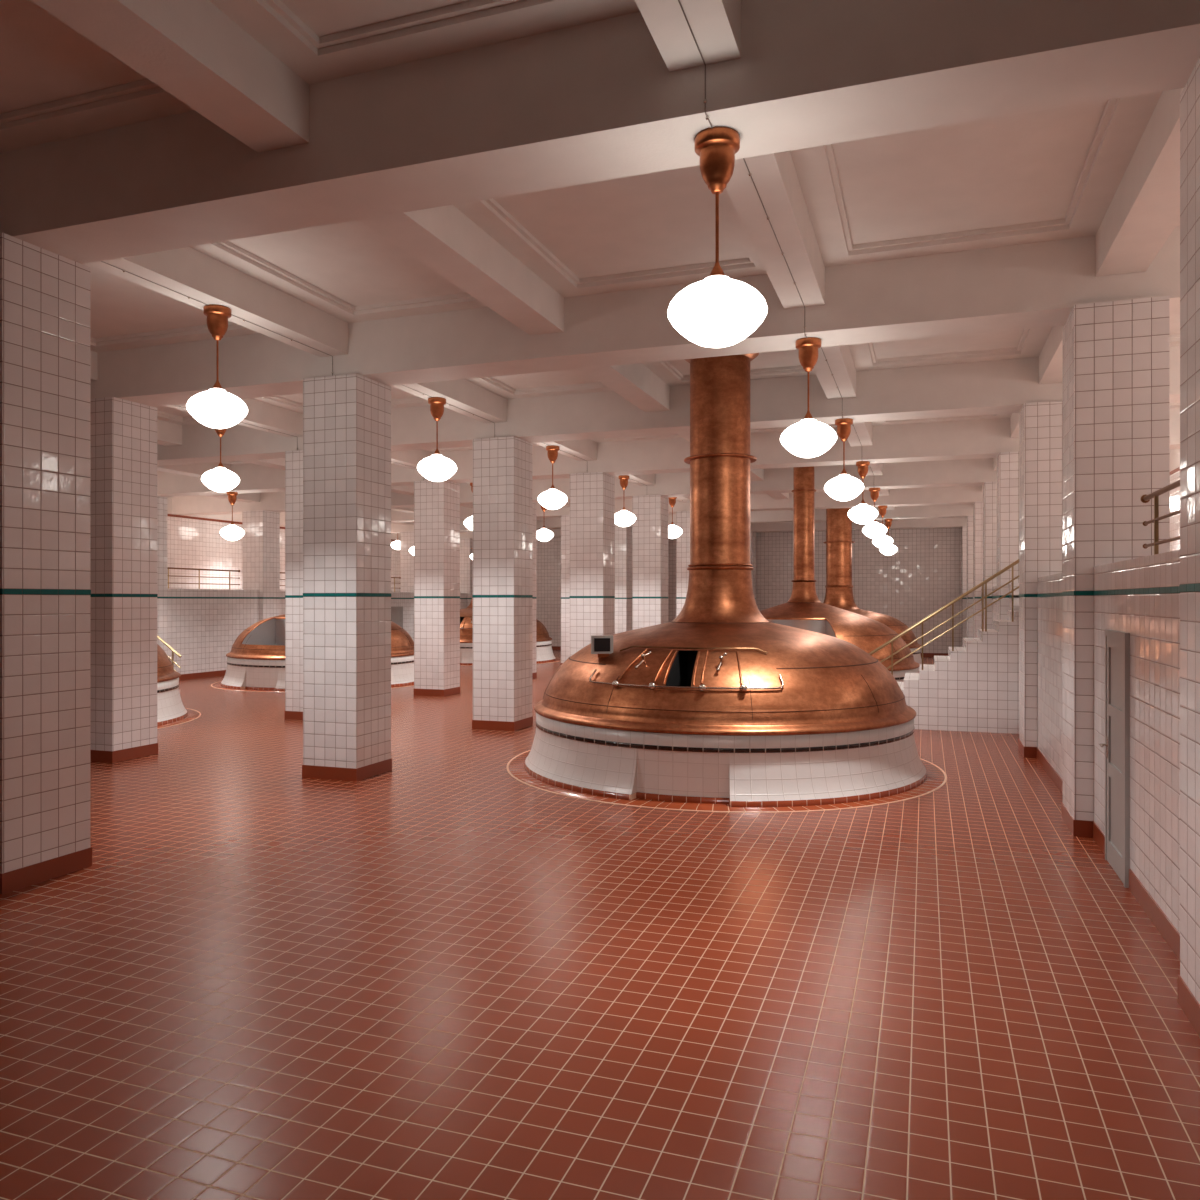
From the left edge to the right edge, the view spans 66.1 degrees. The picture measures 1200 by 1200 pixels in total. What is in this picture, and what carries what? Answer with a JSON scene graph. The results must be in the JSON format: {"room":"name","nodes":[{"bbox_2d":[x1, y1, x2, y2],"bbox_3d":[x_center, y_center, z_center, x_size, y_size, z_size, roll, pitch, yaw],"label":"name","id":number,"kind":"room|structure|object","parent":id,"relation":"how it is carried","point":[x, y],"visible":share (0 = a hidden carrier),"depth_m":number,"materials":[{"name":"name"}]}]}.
{"room":"processing plant","nodes":[
{"label":"processing plant","id":0,"kind":"room"},
{"bbox_2d":[167,497,399,591],"bbox_3d":[-17.334,-0.750,24.189,0.220,6.200,46.500,0,0,19],"label":"wall","id":1,"kind":"structure","parent":0,"point":[196,541],"depth_m":33.11,"materials":[{"name":"white tile"}]},
{"bbox_2d":[172,458,996,515],"bbox_3d":[-0.579,-3.328,26.934,29.600,0.784,0.650,0,0,19],"label":"ceiling beam","id":2,"kind":"structure","parent":1,"relation":"attached to","point":[962,472],"depth_m":24.83,"materials":[{"name":"paint"}]},
{"bbox_2d":[279,485,982,525],"bbox_3d":[1.037,-3.328,31.518,29.600,0.784,0.650,0,0,19],"label":"beam","id":3,"kind":"structure","parent":1,"relation":"attached to","point":[955,495],"depth_m":28.95,"materials":[{"name":"paint"}]},
{"bbox_2d":[90,226,1179,406],"bbox_3d":[-5.426,-3.328,13.184,29.600,0.784,0.650,0,0,19],"label":"beam","id":4,"kind":"structure","parent":1,"relation":"attached to","point":[1039,284],"depth_m":10.79,"materials":[{"name":"paint"}]},
{"bbox_2d":[157,346,1179,465],"bbox_3d":[-3.810,-3.328,17.767,29.600,0.784,0.650,0,0,19],"label":"beam","id":5,"kind":"structure","parent":1,"relation":"attached to","point":[996,386],"depth_m":15.59,"materials":[{"name":"paint"}]},
{"bbox_2d":[157,407,1179,496],"bbox_3d":[-2.194,-3.328,22.351,29.600,0.784,0.650,0,0,19],"label":"beam","id":6,"kind":"structure","parent":1,"relation":"attached to","point":[982,438],"depth_m":20.54,"materials":[{"name":"paint"}]},
{"bbox_2d":[391,504,972,532],"bbox_3d":[2.653,-3.328,36.102,29.600,0.784,0.650,0,0,19],"label":"beam","id":7,"kind":"structure","parent":1,"relation":"attached to","point":[960,510],"depth_m":33.82,"materials":[{"name":"paint"}]},
{"bbox_2d":[460,517,966,538],"bbox_3d":[4.268,-3.328,40.685,29.600,0.784,0.650,0,0,19],"label":"beam","id":8,"kind":"structure","parent":1,"relation":"attached to","point":[930,522],"depth_m":37.86,"materials":[{"name":"paint"}]},
{"bbox_2d":[167,589,466,673],"bbox_3d":[-13.611,1.010,23.799,0.303,2.680,42.915,0,0,19],"label":"wall","id":9,"kind":"structure","parent":0,"point":[203,625],"depth_m":28.23,"materials":[{"name":"white tile"}]},
{"bbox_2d":[179,670,225,679],"bbox_3d":[-13.465,2.268,23.747,0.012,0.165,42.915,0,0,19],"label":"baseboard","id":10,"kind":"structure","parent":9,"relation":"attached to","point":[221,672],"depth_m":27.86,"materials":[{"name":"tile"}]},
{"bbox_2d":[391,606,402,627],"bbox_3d":[-8.382,1.310,38.114,0.148,2.080,0.880,0,0,19],"label":"door","id":11,"kind":"structure","parent":9,"relation":"in","point":[396,612],"depth_m":38.15,"materials":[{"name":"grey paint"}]},
{"bbox_2d":[0,0,1179,464],"bbox_3d":[-3.292,-3.790,19.238,30.000,0.320,46.500,0,0,19],"label":"ceiling","id":12,"kind":"structure","parent":0,"point":[1056,173],"depth_m":8.67,"materials":[{"name":"paint"}]},
{"bbox_2d":[186,304,247,428],"bbox_3d":[-4.225,-2.559,10.184,0.630,1.322,0.630,0,0,19],"label":"pendant lamp","id":13,"kind":"object","parent":12,"relation":"hanging from","point":[216,408],"visible":1,"depth_m":10.05,"materials":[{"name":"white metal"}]},
{"bbox_2d":[201,428,239,491],"bbox_3d":[-6.665,-2.559,16.197,0.630,1.322,0.630,0,0,19],"label":"pendant lamp","id":14,"kind":"object","parent":12,"relation":"hanging from","point":[219,479],"visible":0.85,"depth_m":16.02,"materials":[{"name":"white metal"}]},
{"bbox_2d":[220,492,244,540],"bbox_3d":[-10.013,-2.275,25.107,0.630,1.322,0.630,0,0,19],"label":"pendant lamp","id":15,"kind":"object","parent":12,"relation":"hanging from","point":[231,532],"visible":1,"depth_m":24.97,"materials":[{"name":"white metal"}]},
{"bbox_2d":[175,405,423,478],"bbox_3d":[-5.098,-3.074,20.642,0.026,0.298,22.286,0,0,19],"label":"power cable","id":16,"kind":"object","parent":12,"relation":"attached to","point":[175,405],"visible":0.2,"depth_m":17.69,"materials":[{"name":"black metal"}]},
{"bbox_2d":[157,462,464,521],"bbox_3d":[-11.110,-3.470,21.994,0.440,0.500,46.500,0,0,19],"label":"ceiling beam","id":17,"kind":"structure","parent":12,"relation":"attached to","point":[198,469],"depth_m":23.64,"materials":[{"name":"paint"}]},
{"bbox_2d":[90,350,569,506],"bbox_3d":[-5.338,-3.470,19.960,0.440,0.500,46.500,0,0,19],"label":"ceiling beam","id":18,"kind":"structure","parent":12,"relation":"attached to","point":[260,414],"depth_m":17.37,"materials":[{"name":"paint"}]},
{"bbox_2d":[200,493,466,532],"bbox_3d":[-13.996,-3.470,23.012,0.440,0.500,46.500,0,0,19],"label":"ceiling beam","id":19,"kind":"structure","parent":12,"relation":"attached to","point":[244,497],"depth_m":29.85,"materials":[{"name":"paint"}]},
{"bbox_2d":[157,419,545,520],"bbox_3d":[-8.252,-3.470,20.987,0.440,0.500,46.500,0,0,19],"label":"ceiling beam","id":20,"kind":"structure","parent":12,"relation":"attached to","point":[168,433],"depth_m":19.12,"materials":[{"name":"paint"}]},
{"bbox_2d":[86,247,689,502],"bbox_3d":[-1.264,-3.470,18.524,0.440,0.500,46.500,0,0,19],"label":"ceiling beam","id":21,"kind":"structure","parent":12,"relation":"attached to","point":[187,271],"depth_m":10.78,"materials":[{"name":"paint"}]},
{"bbox_2d":[101,261,682,500],"bbox_3d":[-1.850,-3.074,16.920,0.026,0.298,27.146,0,0,19],"label":"power cable","id":22,"kind":"object","parent":12,"relation":"attached to","point":[188,297],"visible":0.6,"depth_m":11.31,"materials":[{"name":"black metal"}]},
{"bbox_2d":[391,533,399,549],"bbox_3d":[-9.296,-2.969,42.360,0.630,1.322,0.630,0,0,19],"label":"pendant lamp","id":23,"kind":"object","parent":12,"relation":"hanging from","point":[396,544],"visible":0.54,"depth_m":42.15,"materials":[{"name":"white glass"}]},
{"bbox_2d":[409,546,413,555],"bbox_3d":[-6.782,-2.275,34.274,0.630,1.322,0.630,0,0,19],"label":"pendant lamp","id":24,"kind":"object","parent":12,"relation":"hanging from","point":[411,550],"visible":0.06,"depth_m":34.06,"materials":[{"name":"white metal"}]},
{"bbox_2d":[31,0,820,522],"bbox_3d":[1.603,-3.470,17.513,0.440,0.500,46.500,0,0,19],"label":"ceiling beam","id":25,"kind":"structure","parent":12,"relation":"attached to","point":[192,50],"depth_m":6.19,"materials":[{"name":"paint"}]},
{"bbox_2d":[417,397,456,481],"bbox_3d":[-2.609,-2.559,14.767,0.630,1.322,0.630,0,0,19],"label":"pendant lamp","id":26,"kind":"object","parent":12,"relation":"hanging from","point":[436,467],"visible":1,"depth_m":14.63,"materials":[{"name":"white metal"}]},
{"bbox_2d":[464,483,472,530],"bbox_3d":[-3.433,-2.559,25.364,0.630,1.322,0.630,0,0,19],"label":"pendant lamp","id":27,"kind":"object","parent":12,"relation":"hanging from","point":[468,522],"visible":0.23,"depth_m":25.16,"materials":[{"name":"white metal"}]},
{"bbox_2d":[536,505,553,541],"bbox_3d":[-1.817,-2.559,29.948,0.630,1.322,0.630,0,0,19],"label":"pendant lamp","id":28,"kind":"object","parent":12,"relation":"hanging from","point":[544,535],"visible":0.82,"depth_m":29.75,"materials":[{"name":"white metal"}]},
{"bbox_2d":[538,445,567,509],"bbox_3d":[-0.993,-2.559,19.351,0.630,1.322,0.630,0,0,19],"label":"pendant lamp","id":29,"kind":"object","parent":12,"relation":"hanging from","point":[552,499],"visible":1,"depth_m":19.21,"materials":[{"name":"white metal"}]},
{"bbox_2d":[0,0,1199,263],"bbox_3d":[-7.041,-3.328,8.600,29.600,0.784,0.650,0,0,19],"label":"ceiling beam","id":30,"kind":"structure","parent":12,"relation":"attached to","point":[596,101],"depth_m":5.89,"materials":[{"name":"paint"}]},
{"bbox_2d":[618,475,628,489],"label":"pendant lamp","id":31,"kind":"object","parent":12,"relation":"hanging from","point":[624,478],"depth_m":23.85,"materials":[{"name":"orange metal"}]},
{"bbox_2d":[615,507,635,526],"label":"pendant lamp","id":32,"kind":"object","parent":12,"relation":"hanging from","point":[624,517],"depth_m":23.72,"materials":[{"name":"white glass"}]},
{"bbox_2d":[668,497,682,538],"bbox_3d":[2.238,-2.559,28.518,0.630,1.322,0.630,0,0,19],"label":"pendant lamp","id":33,"kind":"object","parent":12,"relation":"hanging from","point":[674,531],"visible":0.86,"depth_m":28.37,"materials":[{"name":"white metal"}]},
{"bbox_2d":[668,126,767,347],"bbox_3d":[0.744,-2.275,5.856,0.630,1.322,0.630,0,0,19],"label":"pendant lamp","id":34,"kind":"object","parent":12,"relation":"hanging from","point":[718,310],"visible":1,"depth_m":5.72,"materials":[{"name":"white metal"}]},
{"bbox_2d":[635,0,897,520],"bbox_3d":[4.489,-3.470,16.496,0.440,0.500,46.500,0,0,19],"label":"ceiling beam","id":35,"kind":"structure","parent":12,"relation":"attached to","point":[715,25],"depth_m":7.54,"materials":[{"name":"paint"}]},
{"bbox_2d":[678,0,874,487],"bbox_3d":[3.926,-3.068,14.884,0.026,0.310,27.146,0,0,19],"label":"power cable","id":36,"kind":"object","parent":12,"relation":"attached to","point":[705,99],"visible":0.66,"depth_m":7.20,"materials":[{"name":"silver metal"}]},
{"bbox_2d":[780,337,836,457],"bbox_3d":[2.360,-2.275,10.439,0.630,1.322,0.630,0,0,19],"label":"pendant lamp","id":37,"kind":"object","parent":12,"relation":"hanging from","point":[808,438],"visible":1,"depth_m":10.30,"materials":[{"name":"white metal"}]},
{"bbox_2d":[824,418,863,500],"bbox_3d":[3.975,-2.275,15.023,0.630,1.322,0.630,0,0,19],"label":"pendant lamp","id":38,"kind":"object","parent":12,"relation":"hanging from","point":[844,487],"visible":1,"depth_m":14.88,"materials":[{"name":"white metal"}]},
{"bbox_2d":[848,461,877,523],"bbox_3d":[5.591,-2.275,19.606,0.630,1.322,0.630,0,0,19],"label":"pendant lamp","id":39,"kind":"object","parent":12,"relation":"hanging from","point":[863,513],"visible":1,"depth_m":19.46,"materials":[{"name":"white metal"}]},
{"bbox_2d":[869,487,879,507],"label":"pendant lamp","id":40,"kind":"object","parent":12,"relation":"hanging from","point":[874,492],"depth_m":24.10,"materials":[{"name":"orange metal"}]},
{"bbox_2d":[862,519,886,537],"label":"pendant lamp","id":41,"kind":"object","parent":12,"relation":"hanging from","point":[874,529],"depth_m":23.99,"materials":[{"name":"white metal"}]},
{"bbox_2d":[878,505,886,524],"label":"pendant lamp","id":42,"kind":"object","parent":12,"relation":"hanging from","point":[882,509],"depth_m":28.69,"materials":[{"name":"orange metal"}]},
{"bbox_2d":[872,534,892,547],"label":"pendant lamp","id":43,"kind":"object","parent":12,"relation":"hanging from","point":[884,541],"depth_m":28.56,"materials":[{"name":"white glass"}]},
{"bbox_2d":[884,519,892,535],"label":"pendant lamp","id":44,"kind":"object","parent":12,"relation":"hanging from","point":[888,522],"depth_m":33.28,"materials":[{"name":"orange metal"}]},
{"bbox_2d":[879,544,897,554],"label":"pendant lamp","id":45,"kind":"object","parent":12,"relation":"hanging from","point":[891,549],"depth_m":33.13,"materials":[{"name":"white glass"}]},
{"bbox_2d":[982,88,1183,491],"bbox_3d":[7.385,-3.470,15.475,0.440,0.500,46.500,0,0,19],"label":"ceiling beam","id":46,"kind":"structure","parent":12,"relation":"attached to","point":[1143,212],"depth_m":7.82,"materials":[{"name":"paint"}]},
{"bbox_2d":[0,650,1199,1199],"bbox_3d":[-3.292,2.450,19.238,29.600,0.200,46.500,0,0,19],"label":"floor","id":47,"kind":"structure","parent":0,"point":[441,974],"depth_m":5.61,"materials":[{"name":"tile"}]},
{"bbox_2d":[0,232,91,894],"bbox_3d":[-5.026,-0.293,7.889,0.845,5.286,0.845,0,0,19],"label":"tiled column","id":48,"kind":"structure","parent":47,"relation":"on","point":[45,592],"depth_m":7.72,"materials":[{"name":"white tile"}]},
{"bbox_2d":[90,397,157,762],"bbox_3d":[-7.293,-0.293,13.842,0.845,5.286,0.845,0,0,19],"label":"tiled column","id":49,"kind":"structure","parent":47,"relation":"on","point":[123,433],"depth_m":13.50,"materials":[{"name":"white tile"}]},
{"bbox_2d":[157,496,167,653],"bbox_3d":[-12.899,-0.293,26.124,0.845,5.286,0.845,0,0,19],"label":"tiled column","id":50,"kind":"structure","parent":47,"relation":"on","point":[162,597],"depth_m":26.20,"materials":[{"name":"white tile"}]},
{"bbox_2d":[157,644,187,725],"bbox_3d":[-10.983,-0.640,17.750,5.829,5.980,5.774,0,0,19],"label":"kettle","id":51,"kind":"object","parent":47,"relation":"on","point":[170,708],"visible":0.12,"depth_m":17.89,"materials":[{"name":"white tile"}]},
{"bbox_2d":[157,708,200,728],"bbox_3d":[-10.993,2.353,17.723,6.104,0.014,6.104,0,0,19],"label":"trim","id":52,"kind":"structure","parent":47,"relation":"on","point":[192,714],"depth_m":18.26,"materials":[{"name":"orange tile"}]},
{"bbox_2d":[242,510,279,620],"bbox_3d":[-11.283,-0.293,30.708,0.845,5.286,0.845,0,0,19],"label":"tiled column","id":53,"kind":"structure","parent":47,"relation":"on","point":[261,538],"depth_m":30.39,"materials":[{"name":"white tile"}]},
{"bbox_2d":[285,450,302,719],"bbox_3d":[-5.678,-0.293,18.425,0.845,5.286,0.845,0,0,19],"label":"tiled column","id":54,"kind":"structure","parent":47,"relation":"on","point":[293,459],"depth_m":18.11,"materials":[{"name":"white tile"}]},
{"bbox_2d":[211,681,413,691],"bbox_3d":[-7.888,2.353,26.532,6.104,0.014,6.104,0,0,19],"label":"trim","id":55,"kind":"structure","parent":47,"relation":"on","point":[217,684],"depth_m":24.32,"materials":[{"name":"orange tile"}]},
{"bbox_2d":[220,614,413,690],"bbox_3d":[-7.878,-0.640,26.559,5.829,5.980,5.774,0,0,19],"label":"kettle","id":56,"kind":"object","parent":47,"relation":"on","point":[256,658],"visible":0.38,"depth_m":24.93,"materials":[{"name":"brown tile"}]},
{"bbox_2d":[302,373,391,781],"bbox_3d":[-3.410,-0.293,12.473,0.845,5.286,0.845,0,0,19],"label":"tiled column","id":57,"kind":"structure","parent":47,"relation":"on","point":[347,417],"depth_m":12.13,"materials":[{"name":"white tile"}]},
{"bbox_2d":[400,531,413,591],"bbox_3d":[-8.052,-0.293,39.875,0.845,5.286,0.845,0,0,19],"label":"tiled column","id":58,"kind":"structure","parent":47,"relation":"on","point":[406,538],"depth_m":39.53,"materials":[{"name":"white tile"}]},
{"bbox_2d":[414,480,459,695],"bbox_3d":[-4.062,-0.293,23.009,0.845,5.286,0.845,0,0,19],"label":"tiled column","id":59,"kind":"structure","parent":47,"relation":"on","point":[436,504],"depth_m":22.66,"materials":[{"name":"white tile"}]},
{"bbox_2d":[460,538,472,606],"bbox_3d":[-6.436,-0.293,44.458,0.845,5.286,0.845,0,0,19],"label":"tiled column","id":60,"kind":"structure","parent":47,"relation":"on","point":[466,563],"depth_m":44.02,"materials":[{"name":"white tile"}]},
{"bbox_2d":[472,436,532,730],"bbox_3d":[-1.794,-0.293,17.057,0.845,5.286,0.845,0,0,19],"label":"tiled column","id":61,"kind":"structure","parent":47,"relation":"on","point":[502,596],"depth_m":16.68,"materials":[{"name":"white tile"}]},
{"bbox_2d":[460,548,555,664],"bbox_3d":[-4.520,-0.640,36.084,5.829,5.980,5.774,0,0,19],"label":"kettle","id":62,"kind":"object","parent":47,"relation":"on","point":[544,653],"visible":0.22,"depth_m":34.51,"materials":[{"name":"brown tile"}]},
{"bbox_2d":[460,658,560,665],"bbox_3d":[-4.531,2.353,36.057,6.104,0.014,6.104,0,0,19],"label":"trim","id":63,"kind":"structure","parent":47,"relation":"on","point":[557,659],"depth_m":34.63,"materials":[{"name":"orange tile"}]},
{"bbox_2d":[532,502,536,678],"bbox_3d":[-2.446,-0.293,27.593,0.845,5.286,0.845,0,0,19],"label":"tiled column","id":64,"kind":"structure","parent":47,"relation":"on","point":[534,673],"depth_m":27.68,"materials":[{"name":"white tile"}]},
{"bbox_2d":[560,515,569,665],"bbox_3d":[-0.830,-0.293,32.176,0.845,5.286,0.845,0,0,19],"label":"tiled column","id":65,"kind":"structure","parent":47,"relation":"on","point":[565,519],"depth_m":31.87,"materials":[{"name":"white tile"}]},
{"bbox_2d":[569,472,614,655],"bbox_3d":[-0.178,-0.293,21.640,0.845,5.286,0.845,0,0,19],"label":"tiled column","id":66,"kind":"structure","parent":47,"relation":"on","point":[592,494],"depth_m":21.28,"materials":[{"name":"white tile"}]},
{"bbox_2d":[615,526,631,633],"bbox_3d":[0.785,-0.293,36.760,0.845,5.286,0.845,0,0,19],"label":"tiled column","id":67,"kind":"structure","parent":47,"relation":"on","point":[623,535],"depth_m":36.34,"materials":[{"name":"white tile"}]},
{"bbox_2d":[632,495,668,629],"bbox_3d":[1.437,-0.293,26.224,0.845,5.286,0.845,0,0,19],"label":"tiled column","id":68,"kind":"structure","parent":47,"relation":"on","point":[650,597],"depth_m":25.85,"materials":[{"name":"white tile"}]},
{"bbox_2d":[676,511,689,616],"bbox_3d":[3.053,-0.293,30.807,0.845,5.286,0.845,0,0,19],"label":"tiled column","id":69,"kind":"structure","parent":47,"relation":"on","point":[682,517],"depth_m":30.48,"materials":[{"name":"white tile"}]},
{"bbox_2d":[524,353,926,806],"bbox_3d":[1.734,-0.640,13.269,5.824,5.980,5.766,0,0,19],"label":"kettle","id":70,"kind":"object","parent":47,"relation":"on","point":[719,702],"visible":0.98,"depth_m":11.33,"materials":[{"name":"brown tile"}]},
{"bbox_2d":[591,635,612,658],"bbox_3d":[0.041,0.691,12.086,0.315,0.452,0.150,0,0,-1],"label":"monitor","id":71,"kind":"object","parent":70,"relation":"attached to","point":[602,645],"visible":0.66,"depth_m":12.03,"materials":[{"name":"black metal"}]},
{"bbox_2d":[506,750,946,812],"bbox_3d":[1.725,2.353,13.240,6.104,0.014,6.104,0,0,19],"label":"trim","id":72,"kind":"structure","parent":47,"relation":"on","point":[936,777],"depth_m":10.84,"materials":[{"name":"orange tile"}]},
{"bbox_2d":[750,531,755,600],"bbox_3d":[6.284,-0.293,39.974,0.845,5.286,0.845,0,0,19],"label":"tiled column","id":73,"kind":"structure","parent":47,"relation":"on","point":[752,534],"depth_m":39.61,"materials":[{"name":"white tile"}]},
{"bbox_2d":[760,466,919,681],"bbox_3d":[4.965,-0.640,22.436,5.824,5.980,5.766,0,0,19],"label":"kettle","id":74,"kind":"object","parent":47,"relation":"on","point":[804,610],"visible":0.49,"depth_m":21.46,"materials":[{"name":"orange metal"}]},
{"bbox_2d":[823,508,921,663],"bbox_3d":[8.197,-0.640,31.604,5.824,5.980,5.766,0,0,19],"label":"kettle","id":75,"kind":"object","parent":47,"relation":"on","point":[839,590],"visible":0.3,"depth_m":31.16,"materials":[{"name":"orange metal"}]},
{"bbox_2d":[897,611,1018,733],"bbox_3d":[6.774,1.011,17.292,4.140,2.678,1.680,0,0,19],"label":"staircase","id":76,"kind":"structure","parent":47,"relation":"on","point":[975,687],"depth_m":16.45,"materials":[{"name":"white tile"}]},
{"bbox_2d":[868,559,1018,674],"bbox_3d":[6.574,0.388,16.545,3.731,3.528,0.058,0,0,19],"label":"stair railing","id":77,"kind":"object","parent":76,"relation":"on","point":[1013,564],"visible":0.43,"depth_m":16.59,"materials":[{"name":"gold metal"}]},
{"bbox_2d":[962,526,966,646],"bbox_3d":[14.937,-0.293,36.924,0.845,5.286,0.845,0,0,19],"label":"tiled column","id":78,"kind":"structure","parent":47,"relation":"on","point":[964,528],"depth_m":36.65,"materials":[{"name":"white tile"}]},
{"bbox_2d":[967,516,972,637],"bbox_3d":[13.322,-0.293,32.341,0.845,5.286,0.845,0,0,19],"label":"tiled column","id":79,"kind":"structure","parent":47,"relation":"on","point":[969,518],"depth_m":32.06,"materials":[{"name":"white tile"}]},
{"bbox_2d":[973,501,982,637],"bbox_3d":[11.706,-0.293,27.757,0.845,5.286,0.845,0,0,19],"label":"tiled column","id":80,"kind":"structure","parent":47,"relation":"on","point":[977,506],"depth_m":27.48,"materials":[{"name":"white tile"}]},
{"bbox_2d":[983,481,996,628],"bbox_3d":[10.090,-0.293,23.174,0.845,5.286,0.845,0,0,19],"label":"tiled column","id":81,"kind":"structure","parent":47,"relation":"on","point":[989,488],"depth_m":22.89,"materials":[{"name":"white tile"}]},
{"bbox_2d":[996,451,1018,619],"bbox_3d":[8.475,-0.293,18.590,0.845,5.286,0.845,0,0,19],"label":"tiled column","id":82,"kind":"structure","parent":47,"relation":"on","point":[1007,462],"depth_m":18.30,"materials":[{"name":"white tile"}]},
{"bbox_2d":[1018,401,1062,757],"bbox_3d":[6.859,-0.293,14.006,0.845,5.286,0.845,0,0,19],"label":"tiled column","id":83,"kind":"structure","parent":47,"relation":"on","point":[1040,423],"depth_m":13.71,"materials":[{"name":"white tile"}]},
{"bbox_2d":[1061,296,1168,837],"bbox_3d":[5.243,-0.293,9.423,0.845,5.286,0.845,0,0,19],"label":"tiled column","id":84,"kind":"structure","parent":47,"relation":"on","point":[1116,353],"depth_m":9.10,"materials":[{"name":"white tile"}]},
{"bbox_2d":[1178,57,1199,1037],"bbox_3d":[3.628,-0.293,4.839,0.845,5.286,0.845,0,0,19],"label":"tiled column","id":85,"kind":"structure","parent":47,"relation":"on","point":[1189,587],"depth_m":5.15,"materials":[{"name":"white tile"}]},
{"bbox_3d":[-12.411,1.011,22.305,4.140,2.678,1.620,0,0,19],"label":"staircase","id":86,"kind":"structure","parent":47,"relation":"on","visible":0},
{"bbox_2d":[157,635,181,675],"bbox_3d":[-12.052,0.448,22.963,4.091,3.649,0.058,0,0,19],"label":"stair railing","id":87,"kind":"object","parent":86,"relation":"on","point":[158,637],"visible":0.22,"depth_m":22.37,"materials":[{"name":"gold metal"}]},
{"bbox_2d":[536,528,961,652],"bbox_3d":[4.471,-0.750,41.260,29.600,6.200,0.200,0,0,19],"label":"wall","id":88,"kind":"structure","parent":0,"point":[924,575],"depth_m":38.66,"materials":[{"name":"tile"}]},
{"bbox_2d":[552,646,947,656],"bbox_3d":[4.448,2.268,41.156,22.125,0.165,0.012,0,0,19],"label":"baseboard","id":89,"kind":"structure","parent":88,"relation":"attached to","point":[553,647],"depth_m":37.95,"materials":[{"name":"tile"}]},
{"bbox_2d":[981,550,1179,932],"bbox_3d":[7.583,1.010,16.328,0.303,2.680,42.915,0,0,19],"label":"wall","id":90,"kind":"structure","parent":0,"point":[1139,597],"depth_m":7.15,"materials":[{"name":"white tile"}]},
{"bbox_2d":[1037,747,1179,960],"bbox_3d":[7.437,2.268,16.379,0.012,0.165,42.915,0,0,19],"label":"baseboard","id":91,"kind":"structure","parent":90,"relation":"attached to","point":[1168,931],"depth_m":6.96,"materials":[{"name":"tile"}]},
{"bbox_2d":[1099,630,1129,887],"bbox_3d":[4.447,1.310,7.949,0.148,2.080,0.890,0,0,19],"label":"door","id":92,"kind":"structure","parent":90,"relation":"in","point":[1117,643],"depth_m":7.94,"materials":[{"name":"grey paint"}]},
{"bbox_2d":[1169,449,1179,551],"bbox_3d":[10.752,-0.750,14.288,0.220,6.200,46.500,0,0,19],"label":"wall","id":93,"kind":"structure","parent":0,"point":[1174,454],"depth_m":20.77,"materials":[{"name":"white tile"}]},
{"bbox_3d":[9.052,-0.155,14.888,3.425,0.350,46.500,0,0,19],"label":"trim","id":94,"kind":"structure","parent":0,"visible":0},
{"bbox_2d":[1141,480,1179,554],"bbox_3d":[4.516,-0.655,7.007,0.082,0.651,3.377,0,0,19],"label":"gallery railing","id":95,"kind":"object","parent":94,"relation":"on","point":[1145,498],"visible":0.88,"depth_m":8.15,"materials":[{"name":"brown metal"}]},
{"bbox_3d":[-15.646,-0.155,23.594,3.400,0.350,46.500,0,0,19],"label":"trim","id":96,"kind":"structure","parent":0,"visible":0},
{"bbox_2d":[167,567,239,588],"bbox_3d":[-12.262,-0.655,28.381,0.082,0.651,3.377,0,0,19],"label":"gallery railing","id":97,"kind":"object","parent":96,"relation":"on","point":[168,568],"visible":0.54,"depth_m":28.28,"materials":[{"name":"brown metal"}]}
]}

